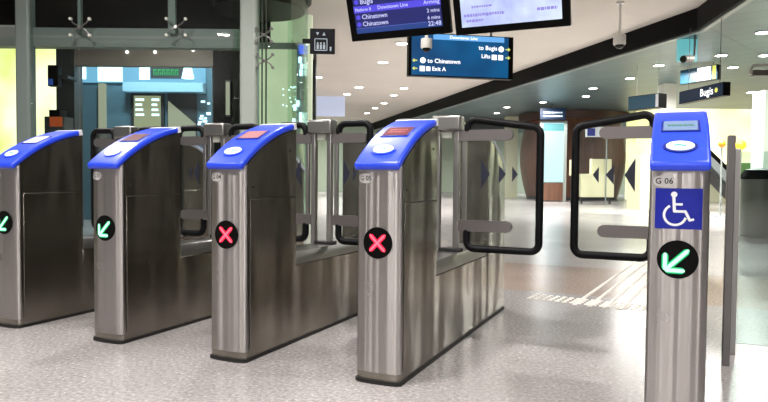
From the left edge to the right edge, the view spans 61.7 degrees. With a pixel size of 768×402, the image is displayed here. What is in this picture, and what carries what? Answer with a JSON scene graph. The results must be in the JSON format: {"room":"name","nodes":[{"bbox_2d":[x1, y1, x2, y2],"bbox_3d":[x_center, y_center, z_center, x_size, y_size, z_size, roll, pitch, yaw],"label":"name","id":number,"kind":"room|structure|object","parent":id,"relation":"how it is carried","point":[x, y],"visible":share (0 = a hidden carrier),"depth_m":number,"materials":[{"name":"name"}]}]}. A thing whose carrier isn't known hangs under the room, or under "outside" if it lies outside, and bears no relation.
{"room":"railway station","nodes":[
{"label":"railway station","id":0,"kind":"room"},
{"bbox_2d":[0,0,270,42],"bbox_3d":[-5.409,-3.222,10.453,7.125,1.290,0.080,1,2,0],"label":"wall","id":1,"kind":"structure","parent":0,"point":[200,14],"depth_m":10.42,"materials":[{"name":"black glass"}]},
{"bbox_2d":[259,15,312,224],"bbox_3d":[-1.852,-1.501,12.029,1.007,3.900,0.150,1,2,0],"label":"wall","id":2,"kind":"structure","parent":0,"point":[283,75],"depth_m":11.93,"materials":[{"name":"green"}]},
{"bbox_2d":[312,54,316,119],"bbox_3d":[-7.700,-1.925,16.244,11.965,4.340,0.200,1,2,0],"label":"wall","id":3,"kind":"structure","parent":0,"point":[314,91],"depth_m":16.12,"materials":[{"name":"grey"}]},
{"bbox_2d":[302,28,334,54],"bbox_3d":[-0.865,-2.115,8.525,0.430,0.330,0.044,0,2,-3],"label":"sign","id":4,"kind":"object","parent":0,"point":[321,41],"visible":1,"depth_m":8.51,"materials":[{"name":"black plastic"}]},
{"bbox_2d":[0,191,767,401],"bbox_3d":[3.994,0.693,9.530,64.000,0.200,73.000,1,2,0],"label":"floor","id":5,"kind":"structure","parent":0,"point":[532,350],"depth_m":3.30,"materials":[{"name":"stone"}]},
{"bbox_2d":[0,49,16,153],"bbox_3d":[-8.773,-1.579,14.005,1.752,3.790,0.100,1,2,0],"label":"window","id":6,"kind":"structure","parent":5,"relation":"on","point":[7,56],"depth_m":13.93,"materials":[{"name":"yellow"}]},
{"bbox_2d":[15,0,35,143],"bbox_3d":[-4.980,-1.638,8.948,0.196,4.340,0.200,1,2,0],"label":"column","id":7,"kind":"structure","parent":5,"relation":"on","point":[25,52],"depth_m":8.86,"materials":[{"name":"grey metal"}]},
{"bbox_2d":[36,49,55,135],"bbox_3d":[-7.462,-1.567,14.005,0.805,3.790,0.100,1,2,0],"label":"window","id":8,"kind":"structure","parent":5,"relation":"on","point":[45,94],"depth_m":13.93,"materials":[{"name":"yellow"}]},
{"bbox_2d":[44,110,72,133],"bbox_3d":[-5.165,-0.477,10.231,0.317,1.924,0.320,1,2,0],"label":"tall cabinet","id":9,"kind":"object","parent":5,"relation":"on","point":[57,120],"visible":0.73,"depth_m":10.07,"materials":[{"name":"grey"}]},
{"bbox_2d":[56,49,83,225],"bbox_3d":[-5.425,-1.449,11.107,0.308,3.799,0.300,1,2,0],"label":"column","id":10,"kind":"structure","parent":5,"relation":"on","point":[69,97],"depth_m":10.95,"materials":[{"name":"grey"}]},
{"bbox_2d":[48,65,78,86],"bbox_3d":[-5.325,-2.044,10.680,0.272,0.342,0.509,1,2,0],"label":"screen","id":11,"kind":"object","parent":10,"relation":"attached to","point":[54,71],"visible":1,"depth_m":10.44,"materials":[{"name":"black plastic"}]},
{"bbox_2d":[0,126,207,328],"bbox_3d":[-1.848,0.092,4.620,0.689,1.250,1.901,1,2,24],"label":"gate","id":12,"kind":"object","parent":5,"relation":"on","point":[47,260],"visible":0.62,"depth_m":3.94,"materials":[{"name":"metal"}]},
{"bbox_2d":[0,211,12,233],"bbox_3d":[-2.228,0.126,3.778,0.137,0.137,0.013,1,2,24],"label":"indicator light","id":13,"kind":"object","parent":12,"relation":"attached to","point":[6,217],"depth_m":3.76,"materials":[{"name":"green"}]},
{"bbox_2d":[82,67,212,219],"bbox_3d":[-4.827,-1.502,12.856,2.728,3.790,0.440,1,2,0],"label":"shopfront","id":14,"kind":"object","parent":5,"relation":"on","point":[139,97],"visible":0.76,"depth_m":12.90,"materials":[{"name":"blue"}]},
{"bbox_2d":[82,67,205,83],"bbox_3d":[-4.848,-2.539,12.893,2.546,0.339,0.049,1,2,0],"label":"sign","id":15,"kind":"object","parent":14,"relation":"attached to","point":[90,75],"depth_m":12.85,"materials":[{"name":"blue plastic"}]},
{"bbox_2d":[87,123,305,343],"bbox_3d":[-1.111,0.111,4.289,0.689,1.250,1.901,1,2,24],"label":"gate","id":16,"kind":"object","parent":5,"relation":"on","point":[149,281],"visible":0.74,"depth_m":3.61,"materials":[{"name":"metal"}]},
{"bbox_2d":[96,215,114,240],"bbox_3d":[-1.491,0.145,3.446,0.137,0.137,0.013,1,2,24],"label":"indicator light","id":17,"kind":"object","parent":16,"relation":"attached to","point":[105,224],"depth_m":3.44,"materials":[{"name":"green"}]},
{"bbox_2d":[213,50,239,153],"bbox_3d":[-2.591,-1.411,10.757,0.428,3.799,0.400,1,2,0],"label":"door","id":18,"kind":"structure","parent":5,"relation":"on","point":[226,64],"depth_m":10.54,"materials":[{"name":"black"}]},
{"bbox_2d":[225,80,230,116],"bbox_3d":[-2.548,-1.673,10.512,0.090,0.601,0.069,1,2,0],"label":"wall lamp","id":19,"kind":"object","parent":18,"relation":"attached to","point":[227,82],"visible":1,"depth_m":10.49,"materials":[{"name":"grey"}]},
{"bbox_2d":[240,0,259,132],"bbox_3d":[-1.867,-1.610,8.948,0.238,4.340,0.240,1,2,0],"label":"column","id":20,"kind":"structure","parent":5,"relation":"on","point":[249,9],"depth_m":8.82,"materials":[{"name":"grey"}]},
{"bbox_2d":[0,27,239,50],"bbox_3d":[-4.086,-2.279,9.035,4.211,0.261,0.180,1,2,0],"label":"beam","id":21,"kind":"structure","parent":20,"relation":"attached to","point":[43,37],"depth_m":8.95,"materials":[{"name":"grey metal"}]},
{"bbox_2d":[0,25,14,26],"bbox_3d":[-5.631,-2.437,8.980,1.119,0.030,0.080,1,2,0],"label":"trim","id":22,"kind":"structure","parent":21,"relation":"on","point":[0,25],"depth_m":8.94,"materials":[{"name":"grey metal"}]},
{"bbox_2d":[77,0,82,33],"bbox_3d":[-4.198,-3.062,8.879,0.042,1.474,0.065,1,2,0],"label":"mullion","id":23,"kind":"structure","parent":21,"relation":"on","point":[79,2],"depth_m":8.87,"materials":[{"name":"grey metal"}]},
{"bbox_2d":[168,0,176,33],"bbox_3d":[-2.925,-3.051,8.879,0.098,1.474,0.065,1,2,0],"label":"mullion","id":24,"kind":"structure","parent":21,"relation":"on","point":[172,13],"depth_m":8.87,"materials":[{"name":"grey metal"}]},
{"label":"window","id":25,"kind":"structure","parent":24,"relation":"attached to","visible":0},
{"bbox_2d":[68,17,91,36],"bbox_3d":[-4.150,-2.375,8.781,0.300,0.258,0.060,1,2,0],"label":"fitting","id":26,"kind":"object","parent":25,"relation":"attached to","point":[69,18],"visible":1,"depth_m":8.76,"materials":[{"name":"metal"}]},
{"bbox_2d":[165,17,186,36],"bbox_3d":[-2.839,-2.375,8.781,0.300,0.258,0.060,1,2,0],"label":"fitting","id":27,"kind":"object","parent":25,"relation":"attached to","point":[166,18],"visible":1,"depth_m":8.76,"materials":[{"name":"metal"}]},
{"bbox_2d":[255,27,272,42],"bbox_3d":[-1.639,-2.267,8.785,0.248,0.214,0.060,1,2,0],"label":"fitting","id":28,"kind":"object","parent":20,"relation":"attached to","point":[256,28],"visible":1,"depth_m":8.77,"materials":[{"name":"silver metal"}]},
{"bbox_2d":[256,53,273,68],"bbox_3d":[-1.627,-1.915,8.797,0.248,0.214,0.060,1,2,0],"label":"fitting","id":29,"kind":"object","parent":20,"relation":"attached to","point":[257,54],"visible":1,"depth_m":8.78,"materials":[{"name":"silver metal"}]},
{"bbox_2d":[208,0,311,165],"bbox_3d":[-1.868,-1.395,9.657,1.540,3.860,1.540,1,2,24],"label":"shaft","id":30,"kind":"object","parent":5,"relation":"on","point":[270,10],"visible":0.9,"depth_m":9.75,"materials":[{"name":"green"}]},
{"bbox_2d":[299,112,301,121],"bbox_3d":[-1.298,-1.288,10.031,0.042,0.185,0.040,1,2,0],"label":"light","id":31,"kind":"object","parent":30,"relation":"attached to","point":[300,113],"depth_m":10.01,"materials":[{"name":"grey"}]},
{"bbox_2d":[299,45,303,53],"bbox_3d":[-1.287,-2.355,9.992,0.070,0.138,0.040,1,2,0],"label":"light","id":32,"kind":"object","parent":30,"relation":"attached to","point":[301,47],"depth_m":9.97,"materials":[{"name":"blue"}]},
{"bbox_2d":[206,119,373,362],"bbox_3d":[-0.383,0.129,3.961,0.689,1.250,1.901,1,2,24],"label":"gate","id":33,"kind":"object","parent":5,"relation":"on","point":[271,293],"visible":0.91,"depth_m":3.34,"materials":[{"name":"metal"}]},
{"bbox_2d":[215,221,237,248],"bbox_3d":[-0.763,0.163,3.118,0.137,0.137,0.013,1,2,24],"label":"indicator light","id":34,"kind":"object","parent":33,"relation":"attached to","point":[226,232],"depth_m":3.11,"materials":[{"name":"red"}]},
{"bbox_2d":[354,115,544,386],"bbox_3d":[0.441,0.150,3.591,0.879,1.250,1.901,1,2,24],"label":"gate","id":35,"kind":"object","parent":5,"relation":"on","point":[419,298],"visible":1,"depth_m":3.04,"materials":[{"name":"metal"}]},
{"bbox_2d":[364,227,392,258],"bbox_3d":[-0.026,0.182,2.787,0.137,0.137,0.013,1,2,24],"label":"indicator light","id":36,"kind":"object","parent":35,"relation":"attached to","point":[378,241],"depth_m":2.78,"materials":[{"name":"red"}]},
{"bbox_2d":[504,116,517,197],"bbox_3d":[6.140,-2.119,31.192,0.578,3.900,0.500,1,2,0],"label":"column","id":37,"kind":"structure","parent":5,"relation":"on","point":[511,146],"depth_m":30.96,"materials":[{"name":"beige"}]},
{"bbox_2d":[539,121,566,201],"bbox_3d":[6.785,-1.595,25.887,1.091,3.247,0.140,1,2,0],"label":"stand","id":38,"kind":"object","parent":5,"relation":"on","point":[555,145],"visible":0.74,"depth_m":25.83,"materials":[{"name":"blue"}]},
{"bbox_2d":[543,123,563,181],"bbox_3d":[6.788,-1.950,25.844,0.849,2.374,0.039,1,2,0],"label":"poster","id":39,"kind":"object","parent":38,"relation":"attached to","point":[554,132],"depth_m":25.83,"materials":[{"name":"teal paper"}]},
{"bbox_2d":[518,110,628,199],"bbox_3d":[8.740,-2.041,29.943,4.945,3.880,4.945,1,2,24],"label":"kiosk","id":40,"kind":"object","parent":5,"relation":"on","point":[590,147],"visible":0.54,"depth_m":28.02,"materials":[{"name":"brown wood"}]},
{"bbox_2d":[569,159,613,203],"bbox_3d":[7.702,-0.730,23.962,1.548,1.672,0.550,1,2,0],"label":"counter","id":41,"kind":"object","parent":5,"relation":"on","point":[589,186],"depth_m":23.70,"materials":[{"name":"beige laminate"}]},
{"bbox_2d":[569,160,571,175],"bbox_3d":[7.082,-1.237,23.969,0.298,0.595,0.200,1,2,0],"label":"shelf","id":42,"kind":"object","parent":41,"relation":"attached to","point":[569,160],"depth_m":23.92,"materials":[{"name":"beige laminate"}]},
{"bbox_2d":[572,261,635,304],"bbox_3d":[2.106,0.704,5.920,0.032,0.005,3.000,2,2,30],"label":"tactile strip","id":43,"kind":"object","parent":5,"relation":"on","point":[634,262],"visible":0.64,"depth_m":5.45,"materials":[{"name":"white"}]},
{"bbox_2d":[605,139,607,203],"bbox_3d":[8.088,-1.074,23.461,0.052,2.329,0.073,0,2,-2],"label":"post","id":44,"kind":"object","parent":5,"relation":"on","point":[606,139],"depth_m":23.47,"materials":[{"name":"grey metal"}]},
{"bbox_2d":[588,261,646,306],"bbox_3d":[2.198,0.707,5.869,0.032,0.005,3.000,2,2,30],"label":"tactile strip","id":45,"kind":"object","parent":5,"relation":"on","point":[645,262],"visible":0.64,"depth_m":5.44,"materials":[{"name":"white"}]},
{"bbox_2d":[602,270,646,307],"bbox_3d":[2.289,0.709,5.817,0.032,0.005,3.000,2,2,30],"label":"tactile strip","id":46,"kind":"object","parent":5,"relation":"on","point":[623,291],"visible":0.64,"depth_m":5.21,"materials":[{"name":"white"}]},
{"bbox_2d":[625,120,635,198],"bbox_3d":[11.585,-2.032,30.143,0.373,3.900,0.400,1,2,0],"label":"column","id":47,"kind":"structure","parent":5,"relation":"on","point":[630,143],"depth_m":30.00,"materials":[{"name":"yellow"}]},
{"bbox_2d":[618,282,646,309],"bbox_3d":[2.380,0.712,5.765,0.032,0.005,3.000,2,2,30],"label":"tactile strip","id":48,"kind":"object","parent":5,"relation":"on","point":[641,288],"visible":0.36,"depth_m":4.95,"materials":[{"name":"white"}]},
{"bbox_2d":[570,110,710,401],"bbox_3d":[1.248,0.173,3.229,0.607,1.243,1.909,1,2,24],"label":"gate","id":49,"kind":"object","parent":5,"relation":"on","point":[676,255],"visible":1,"depth_m":2.32,"materials":[{"name":"metal"}]},
{"bbox_2d":[657,240,698,278],"bbox_3d":[1.051,0.209,2.303,0.137,0.137,0.014,1,2,24],"label":"indicator light","id":50,"kind":"object","parent":49,"relation":"attached to","point":[676,259],"depth_m":2.30,"materials":[{"name":"green"}]},
{"bbox_2d":[659,83,676,111],"bbox_3d":[8.846,-1.697,20.149,0.373,3.900,0.400,1,2,0],"label":"column","id":51,"kind":"structure","parent":5,"relation":"on","point":[670,89],"depth_m":19.89,"materials":[{"name":"white paint"}]},
{"bbox_2d":[627,151,726,210],"bbox_3d":[9.440,-0.663,19.466,3.745,1.894,1.080,1,2,0],"label":"escalator","id":52,"kind":"object","parent":5,"relation":"on","point":[639,199],"visible":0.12,"depth_m":19.03,"materials":[{"name":"clear glass"},{"name":"brushed steel"},{"name":"black rubber"}]},
{"bbox_2d":[715,141,725,216],"bbox_3d":[8.377,-0.550,15.988,0.240,1.899,0.240,1,2,24],"label":"post","id":53,"kind":"object","parent":5,"relation":"on","point":[721,144],"visible":0.95,"depth_m":15.97,"materials":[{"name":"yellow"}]},
{"bbox_2d":[736,140,746,206],"bbox_3d":[8.849,-0.553,15.988,0.242,1.914,0.242,1,2,24],"label":"globe lamp","id":54,"kind":"object","parent":5,"relation":"on","point":[740,144],"visible":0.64,"depth_m":15.89,"materials":[{"name":"yellow"}]},
{"bbox_2d":[721,135,762,365],"bbox_3d":[2.512,0.259,2.886,1.758,1.120,0.290,1,2,24],"label":"fence","id":55,"kind":"object","parent":5,"relation":"on","point":[733,168],"visible":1,"depth_m":3.12,"materials":[{"name":"silver metal"}]},
{"bbox_2d":[741,163,750,172],"bbox_3d":[12.369,-0.548,22.241,0.513,1.517,0.500,1,2,0],"label":"planter","id":56,"kind":"object","parent":5,"relation":"on","point":[744,166],"visible":0.14,"depth_m":21.97,"materials":[{"name":"green"}]},
{"bbox_2d":[739,168,767,237],"bbox_3d":[6.105,0.022,10.486,0.550,1.110,0.550,1,2,24],"label":"litter bin","id":57,"kind":"object","parent":5,"relation":"on","point":[753,217],"visible":0.91,"depth_m":10.29,"materials":[{"name":"brushed steel"},{"name":"black plastic"}]},
{"bbox_2d":[751,90,767,168],"bbox_3d":[9.268,-1.072,15.218,0.886,3.014,0.500,1,2,0],"label":"column","id":58,"kind":"structure","parent":5,"relation":"on","point":[759,140],"depth_m":15.11,"materials":[{"name":"white"}]},
{"bbox_2d":[318,127,625,193],"bbox_3d":[13.025,-2.669,42.077,46.000,4.340,0.300,1,2,0],"label":"wall","id":59,"kind":"structure","parent":0,"point":[447,143],"depth_m":41.94,"materials":[{"name":"grey"}]},
{"bbox_2d":[371,0,743,129],"bbox_3d":[3.061,-3.723,14.643,6.227,0.439,62.794,0,2,-4],"label":"ceiling beam","id":60,"kind":"structure","parent":59,"relation":"attached to","point":[696,19],"depth_m":16.39,"materials":[{"name":"black"}]},
{"bbox_2d":[374,0,752,130],"bbox_3d":[3.138,-3.487,14.655,6.267,0.030,62.833,0,2,-4],"label":"trim","id":61,"kind":"structure","parent":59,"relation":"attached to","point":[745,2],"depth_m":14.87,"materials":[{"name":"black painted metal"}]},
{"bbox_2d":[304,0,706,124],"bbox_3d":[4.035,-3.844,9.366,64.000,0.200,73.000,1,2,0],"label":"ceiling","id":62,"kind":"structure","parent":0,"point":[353,64],"depth_m":17.44,"materials":[{"name":"beige paint"}]},
{"bbox_2d":[316,96,344,116],"bbox_3d":[-2.272,-4.037,27.473,1.197,0.830,0.200,1,2,0],"label":"sign","id":63,"kind":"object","parent":62,"relation":"attached to","point":[326,105],"depth_m":27.37,"materials":[{"name":"grey"}]},
{"bbox_2d":[346,0,452,41],"bbox_3d":[0.137,-2.658,6.374,1.081,2.025,0.284,1,2,24],"label":"screen","id":64,"kind":"object","parent":62,"relation":"hanging from","point":[368,19],"visible":1,"depth_m":6.42,"materials":[{"name":"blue plastic"}]},
{"bbox_2d":[395,42,406,44],"bbox_3d":[0.459,-4.019,16.404,0.340,0.020,0.340,1,2,24],"label":"recessed light","id":65,"kind":"object","parent":62,"relation":"in","point":[396,43],"visible":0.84,"depth_m":16.40,"materials":[{"name":"white plastic"}]},
{"bbox_2d":[421,35,431,51],"bbox_3d":[0.558,-2.831,8.303,0.150,1.809,0.150,1,2,24],"label":"dome camera","id":66,"kind":"object","parent":62,"relation":"hanging from","point":[426,43],"visible":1,"depth_m":8.28,"materials":[{"name":"white plastic"}]},
{"bbox_2d":[407,33,512,80],"bbox_3d":[1.094,-2.752,9.101,1.534,2.015,0.129,0,2,-11],"label":"direction sign","id":67,"kind":"object","parent":62,"relation":"hanging from","point":[490,57],"visible":0.98,"depth_m":9.07,"materials":[{"name":"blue plastic"}]},
{"bbox_2d":[453,0,570,35],"bbox_3d":[1.167,-2.617,5.911,1.078,2.055,0.283,1,2,24],"label":"screen","id":68,"kind":"object","parent":62,"relation":"hanging from","point":[471,16],"visible":1,"depth_m":5.97,"materials":[{"name":"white plastic"}]},
{"bbox_2d":[613,1,625,48],"bbox_3d":[4.578,-3.401,12.484,0.236,0.899,0.236,1,2,24],"label":"dome camera","id":69,"kind":"object","parent":62,"relation":"hanging from","point":[619,40],"visible":1,"depth_m":12.43,"materials":[{"name":"white"}]},
{"bbox_2d":[374,0,767,132],"bbox_3d":[17.106,-3.244,9.337,38.026,0.120,72.999,1,2,0],"label":"ceiling","id":70,"kind":"structure","parent":0,"point":[738,40],"depth_m":19.32,"materials":[{"name":"grey paint"}]},
{"bbox_2d":[453,120,503,132],"bbox_3d":[4.857,-3.821,32.982,2.668,0.650,0.200,1,2,0],"label":"trim","id":71,"kind":"structure","parent":70,"relation":"attached to","point":[475,126],"depth_m":32.88,"materials":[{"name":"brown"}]},
{"bbox_2d":[540,104,565,119],"bbox_3d":[6.722,-3.558,25.627,1.010,0.614,0.119,1,2,0],"label":"header sign","id":72,"kind":"object","parent":70,"relation":"hanging from","point":[552,113],"visible":1,"depth_m":25.59,"materials":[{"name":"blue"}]},
{"bbox_2d":[628,65,666,110],"bbox_3d":[6.787,-2.950,16.577,0.308,1.175,0.929,-1,2,-31],"label":"overhead sign","id":73,"kind":"object","parent":70,"relation":"hanging from","point":[658,100],"visible":1,"depth_m":16.41,"materials":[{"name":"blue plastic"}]},
{"bbox_2d":[653,64,664,66],"bbox_3d":[7.160,-3.531,16.748,0.300,0.020,0.300,1,2,24],"label":"recessed light","id":74,"kind":"object","parent":70,"relation":"in","point":[655,65],"visible":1,"depth_m":16.74,"materials":[{"name":"grey plastic"}]},
{"bbox_2d":[676,39,697,61],"bbox_3d":[6.448,-3.202,13.691,0.400,0.470,0.100,1,2,0],"label":"box","id":75,"kind":"object","parent":70,"relation":"attached to","point":[682,44],"visible":0.71,"depth_m":13.64,"materials":[{"name":"teal"}]},
{"bbox_2d":[680,35,695,62],"bbox_3d":[6.245,-3.120,13.199,0.436,0.602,0.150,-1,3,-36],"label":"camera","id":76,"kind":"object","parent":70,"relation":"attached to","point":[685,58],"visible":0.96,"depth_m":13.17,"materials":[{"name":"grey"}]},
{"bbox_2d":[680,62,720,84],"bbox_3d":[8.162,-3.298,16.617,0.148,0.458,1.103,0,2,-25],"label":"overhead sign","id":77,"kind":"object","parent":70,"relation":"hanging from","point":[711,72],"visible":0.99,"depth_m":16.52,"materials":[{"name":"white plastic"}]},
{"bbox_2d":[679,17,730,103],"bbox_3d":[6.079,-2.652,12.218,0.147,1.470,1.408,0,2,-6],"label":"overhead sign","id":78,"kind":"object","parent":70,"relation":"hanging from","point":[721,89],"visible":1,"depth_m":12.05,"materials":[{"name":"black plastic"}]},
{"bbox_2d":[714,54,727,56],"bbox_3d":[8.038,-3.472,15.343,0.300,0.020,0.300,1,2,24],"label":"recessed light","id":79,"kind":"object","parent":70,"relation":"in","point":[716,55],"visible":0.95,"depth_m":15.33,"materials":[{"name":"grey plastic"}]},
{"bbox_2d":[727,66,738,68],"bbox_3d":[9.193,-3.520,16.944,0.300,0.020,0.300,1,2,24],"label":"recessed light","id":80,"kind":"object","parent":70,"relation":"in","point":[729,67],"visible":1,"depth_m":16.93,"materials":[{"name":"grey plastic"}]},
{"bbox_2d":[749,63,767,76],"bbox_3d":[6.715,-2.726,10.907,1.020,1.215,0.120,1,2,0],"label":"loop","id":81,"kind":"object","parent":70,"relation":"hanging from","point":[754,73],"visible":1,"depth_m":10.90,"materials":[{"name":"white paint"}]},
{"bbox_2d":[754,30,767,34],"bbox_3d":[7.624,-3.389,12.940,0.300,0.020,0.300,1,2,24],"label":"recessed light","id":82,"kind":"object","parent":70,"relation":"in","point":[763,31],"visible":1,"depth_m":12.92,"materials":[{"name":"grey"}]},
{"bbox_2d":[585,127,602,136],"bbox_3d":[7.622,-2.507,23.395,0.621,0.333,0.073,0,2,-2],"label":"sign","id":83,"kind":"object","parent":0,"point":[592,132],"depth_m":23.37,"materials":[{"name":"grey metal"}]},
{"bbox_2d":[635,109,751,163],"bbox_3d":[16.143,-2.679,27.016,11.081,2.300,0.200,1,2,0],"label":"wall","id":84,"kind":"structure","parent":0,"point":[723,123],"depth_m":26.90,"materials":[{"name":"yellow"}]},
{"bbox_2d":[710,164,726,201],"bbox_3d":[16.244,-0.737,27.291,11.163,1.600,0.190,1,2,0],"label":"wall","id":85,"kind":"structure","parent":0,"point":[714,194],"depth_m":27.22,"materials":[{"name":"beige"}]},
{"bbox_3d":[-5.350,-3.500,13.189,8.812,0.150,7.886,1,2,24],"label":"ceiling","id":86,"kind":"structure","parent":0,"visible":0},
{"bbox_2d":[71,49,212,67],"bbox_3d":[-4.088,-2.814,10.982,2.445,1.038,0.150,1,2,0],"label":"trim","id":87,"kind":"structure","parent":86,"relation":"attached to","point":[82,57],"depth_m":10.92,"materials":[{"name":"grey metal"}]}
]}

